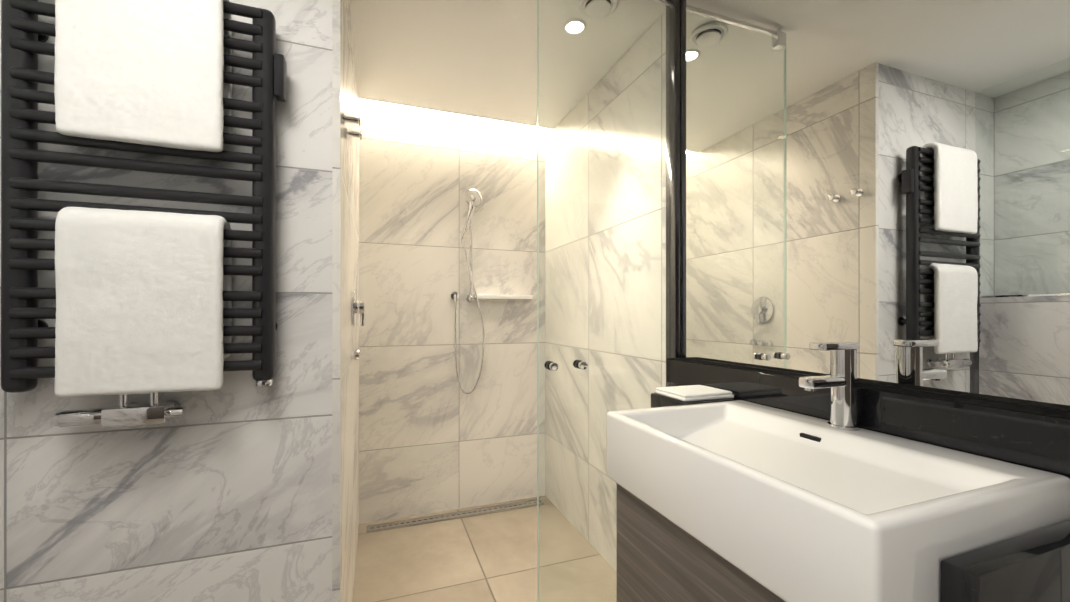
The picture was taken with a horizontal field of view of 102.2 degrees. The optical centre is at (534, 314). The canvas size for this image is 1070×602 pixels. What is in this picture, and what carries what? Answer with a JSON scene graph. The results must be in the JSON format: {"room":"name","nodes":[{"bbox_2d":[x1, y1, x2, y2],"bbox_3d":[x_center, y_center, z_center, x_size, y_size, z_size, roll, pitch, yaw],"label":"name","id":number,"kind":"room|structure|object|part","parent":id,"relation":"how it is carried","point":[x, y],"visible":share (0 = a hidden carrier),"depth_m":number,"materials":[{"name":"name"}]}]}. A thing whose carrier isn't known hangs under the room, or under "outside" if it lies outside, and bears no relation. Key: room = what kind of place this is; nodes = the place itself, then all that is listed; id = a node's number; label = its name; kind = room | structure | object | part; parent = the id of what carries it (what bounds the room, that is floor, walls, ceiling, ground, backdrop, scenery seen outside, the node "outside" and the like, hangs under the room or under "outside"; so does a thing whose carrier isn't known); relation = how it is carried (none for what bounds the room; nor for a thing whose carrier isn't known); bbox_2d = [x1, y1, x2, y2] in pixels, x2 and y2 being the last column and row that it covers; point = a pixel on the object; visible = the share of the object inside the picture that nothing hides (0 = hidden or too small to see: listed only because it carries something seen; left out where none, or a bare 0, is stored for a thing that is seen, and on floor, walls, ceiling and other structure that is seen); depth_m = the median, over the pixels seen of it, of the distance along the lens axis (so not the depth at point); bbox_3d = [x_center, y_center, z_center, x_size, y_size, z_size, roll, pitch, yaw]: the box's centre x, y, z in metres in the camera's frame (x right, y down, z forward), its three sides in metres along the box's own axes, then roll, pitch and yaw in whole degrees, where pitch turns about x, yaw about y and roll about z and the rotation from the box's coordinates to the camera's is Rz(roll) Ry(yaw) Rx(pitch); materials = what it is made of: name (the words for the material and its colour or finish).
{"room":"bathroom","nodes":[
{"label":"bathroom","id":0,"kind":"room"},
{"bbox_2d":[54,0,231,151],"bbox_3d":[-0.876,-0.579,0.985,0.297,0.404,0.091,0,0,-20],"label":"towel","id":1,"kind":"object","parent":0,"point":[130,75],"depth_m":0.95,"materials":[{"name":"fabric"}]},
{"bbox_2d":[54,207,231,397],"bbox_3d":[-0.876,-0.031,0.985,0.296,0.411,0.092,0,0,-20],"label":"towel","id":2,"kind":"object","parent":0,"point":[143,295],"depth_m":0.94,"materials":[{"name":"fabric"}]},
{"bbox_2d":[0,0,331,601],"bbox_3d":[-1.210,-0.075,1.551,1.019,2.450,1.384,0,0,-20],"label":"wall","id":3,"kind":"structure","parent":0,"point":[223,493],"depth_m":1.00,"materials":[{"name":"stone"}]},
{"bbox_3d":[-0.875,-0.267,0.997,0.522,1.028,0.113,0,0,-20],"label":"mounted towel radiator","id":4,"kind":"part","parent":3,"relation":"part of","materials":[{"name":"black metal"}]},
{"bbox_2d":[332,0,358,601],"bbox_3d":[-0.759,-0.075,1.776,0.020,2.450,1.270,0,0,-20],"label":"wall","id":5,"kind":"structure","parent":0,"point":[345,343],"depth_m":1.33,"materials":[{"name":"stone"}]},
{"bbox_2d":[342,112,361,133],"bbox_3d":[-0.531,-0.565,1.252,0.050,0.034,0.034,0,0,-20],"label":"hook","id":6,"kind":"object","parent":5,"relation":"attached to","point":[353,120],"depth_m":1.25,"materials":[{"name":"silver metal"}]},
{"bbox_2d":[345,132,361,139],"bbox_3d":[-0.567,-0.565,1.352,0.050,0.034,0.034,0,0,-20],"label":"hook","id":7,"kind":"object","parent":5,"relation":"attached to","point":[347,134],"depth_m":1.35,"materials":[{"name":"silver metal"}]},
{"bbox_2d":[352,289,364,359],"bbox_3d":[-0.717,0.035,1.754,0.044,0.281,0.150,0,0,-20],"label":"shower valve","id":8,"kind":"object","parent":5,"relation":"attached to","point":[358,307],"visible":1,"depth_m":1.73,"materials":[{"name":"silver metal"}]},
{"bbox_2d":[359,99,544,523],"bbox_3d":[-0.468,-0.074,2.611,1.300,2.450,0.100,0,0,-20],"label":"wall","id":9,"kind":"structure","parent":0,"point":[433,438],"depth_m":2.54,"materials":[{"name":"stone"}]},
{"bbox_2d":[450,188,484,393],"bbox_3d":[-0.378,-0.124,2.493,0.192,1.182,0.181,0,0,-20],"label":"shower","id":10,"kind":"object","parent":9,"relation":"attached to","point":[474,198],"visible":1,"depth_m":2.51,"materials":[{"name":"silver metal"}]},
{"bbox_2d":[473,294,532,299],"bbox_3d":[-0.192,-0.108,2.613,0.350,0.027,0.084,0,0,-20],"label":"shelf ledge","id":11,"kind":"object","parent":9,"relation":"attached to","point":[504,297],"visible":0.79,"depth_m":2.58,"materials":[{"name":"white stone"}]},
{"bbox_2d":[352,496,616,601],"bbox_3d":[-0.215,1.199,0.574,2.220,0.100,4.100,0,0,-20],"label":"floor","id":12,"kind":"structure","parent":0,"point":[489,557],"depth_m":2.02,"materials":[{"name":"tile"}]},
{"bbox_2d":[366,499,543,532],"bbox_3d":[-0.428,1.150,2.486,1.010,0.008,0.070,0,0,-20],"label":"channel","id":13,"kind":"object","parent":12,"relation":"in","point":[415,521],"visible":0.85,"depth_m":2.46,"materials":[{"name":"silver metal"}]},
{"bbox_2d":[537,0,681,601],"bbox_3d":[0.260,0.008,1.440,0.529,2.275,0.074,0,0,-20],"label":"screen","id":14,"kind":"object","parent":12,"relation":"on","point":[673,160],"visible":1,"depth_m":1.50,"materials":[{"name":"clear glass"}]},
{"bbox_2d":[606,341,1069,601],"bbox_3d":[0.450,0.603,0.971,0.489,1.094,0.964,0,0,-20],"label":"bathroom vanity","id":15,"kind":"object","parent":12,"relation":"on","point":[739,483],"visible":1,"depth_m":0.70,"materials":[{"name":"white ceramic"}]},
{"bbox_2d":[799,341,860,430],"bbox_3d":[0.593,0.142,0.869,0.136,0.174,0.056,0,0,-20],"label":"faucet","id":16,"kind":"object","parent":15,"relation":"on","point":[845,395],"depth_m":0.86,"materials":[{"name":"silver metal"}]},
{"bbox_2d":[349,0,665,128],"bbox_3d":[-0.215,-1.216,0.575,2.220,0.170,4.100,0,0,-20],"label":"ceiling","id":17,"kind":"structure","parent":0,"point":[475,58],"depth_m":1.86,"materials":[{"name":"white paint"}]},
{"bbox_2d":[361,99,545,131],"bbox_3d":[-0.444,-1.167,2.546,1.080,0.012,0.028,0,0,-20],"label":"light strip","id":18,"kind":"object","parent":17,"relation":"attached to","point":[418,110],"visible":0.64,"depth_m":2.52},
{"bbox_2d":[563,18,586,34],"bbox_3d":[0.155,-1.127,1.689,0.092,0.011,0.092,0,0,-20],"label":"recessed light","id":19,"kind":"object","parent":17,"relation":"in","point":[572,30],"depth_m":1.69,"materials":[{"name":"white plastic"}]},
{"bbox_2d":[579,0,617,18],"bbox_3d":[0.229,-1.118,1.562,0.142,0.029,0.142,0,0,-20],"label":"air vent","id":20,"kind":"object","parent":17,"relation":"attached to","point":[603,12],"depth_m":1.56,"materials":[{"name":"white plastic"}]},
{"bbox_2d":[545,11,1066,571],"bbox_3d":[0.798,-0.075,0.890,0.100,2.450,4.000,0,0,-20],"label":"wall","id":21,"kind":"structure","parent":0,"point":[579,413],"depth_m":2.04,"materials":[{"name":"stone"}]},
{"bbox_2d":[682,0,1069,410],"bbox_3d":[0.939,-0.491,0.345,0.004,1.276,2.478,0,0,-20],"label":"mirror","id":22,"kind":"object","parent":21,"relation":"attached to","point":[885,184],"visible":1,"depth_m":0.91,"materials":[{"name":"silver metal"}]}
]}

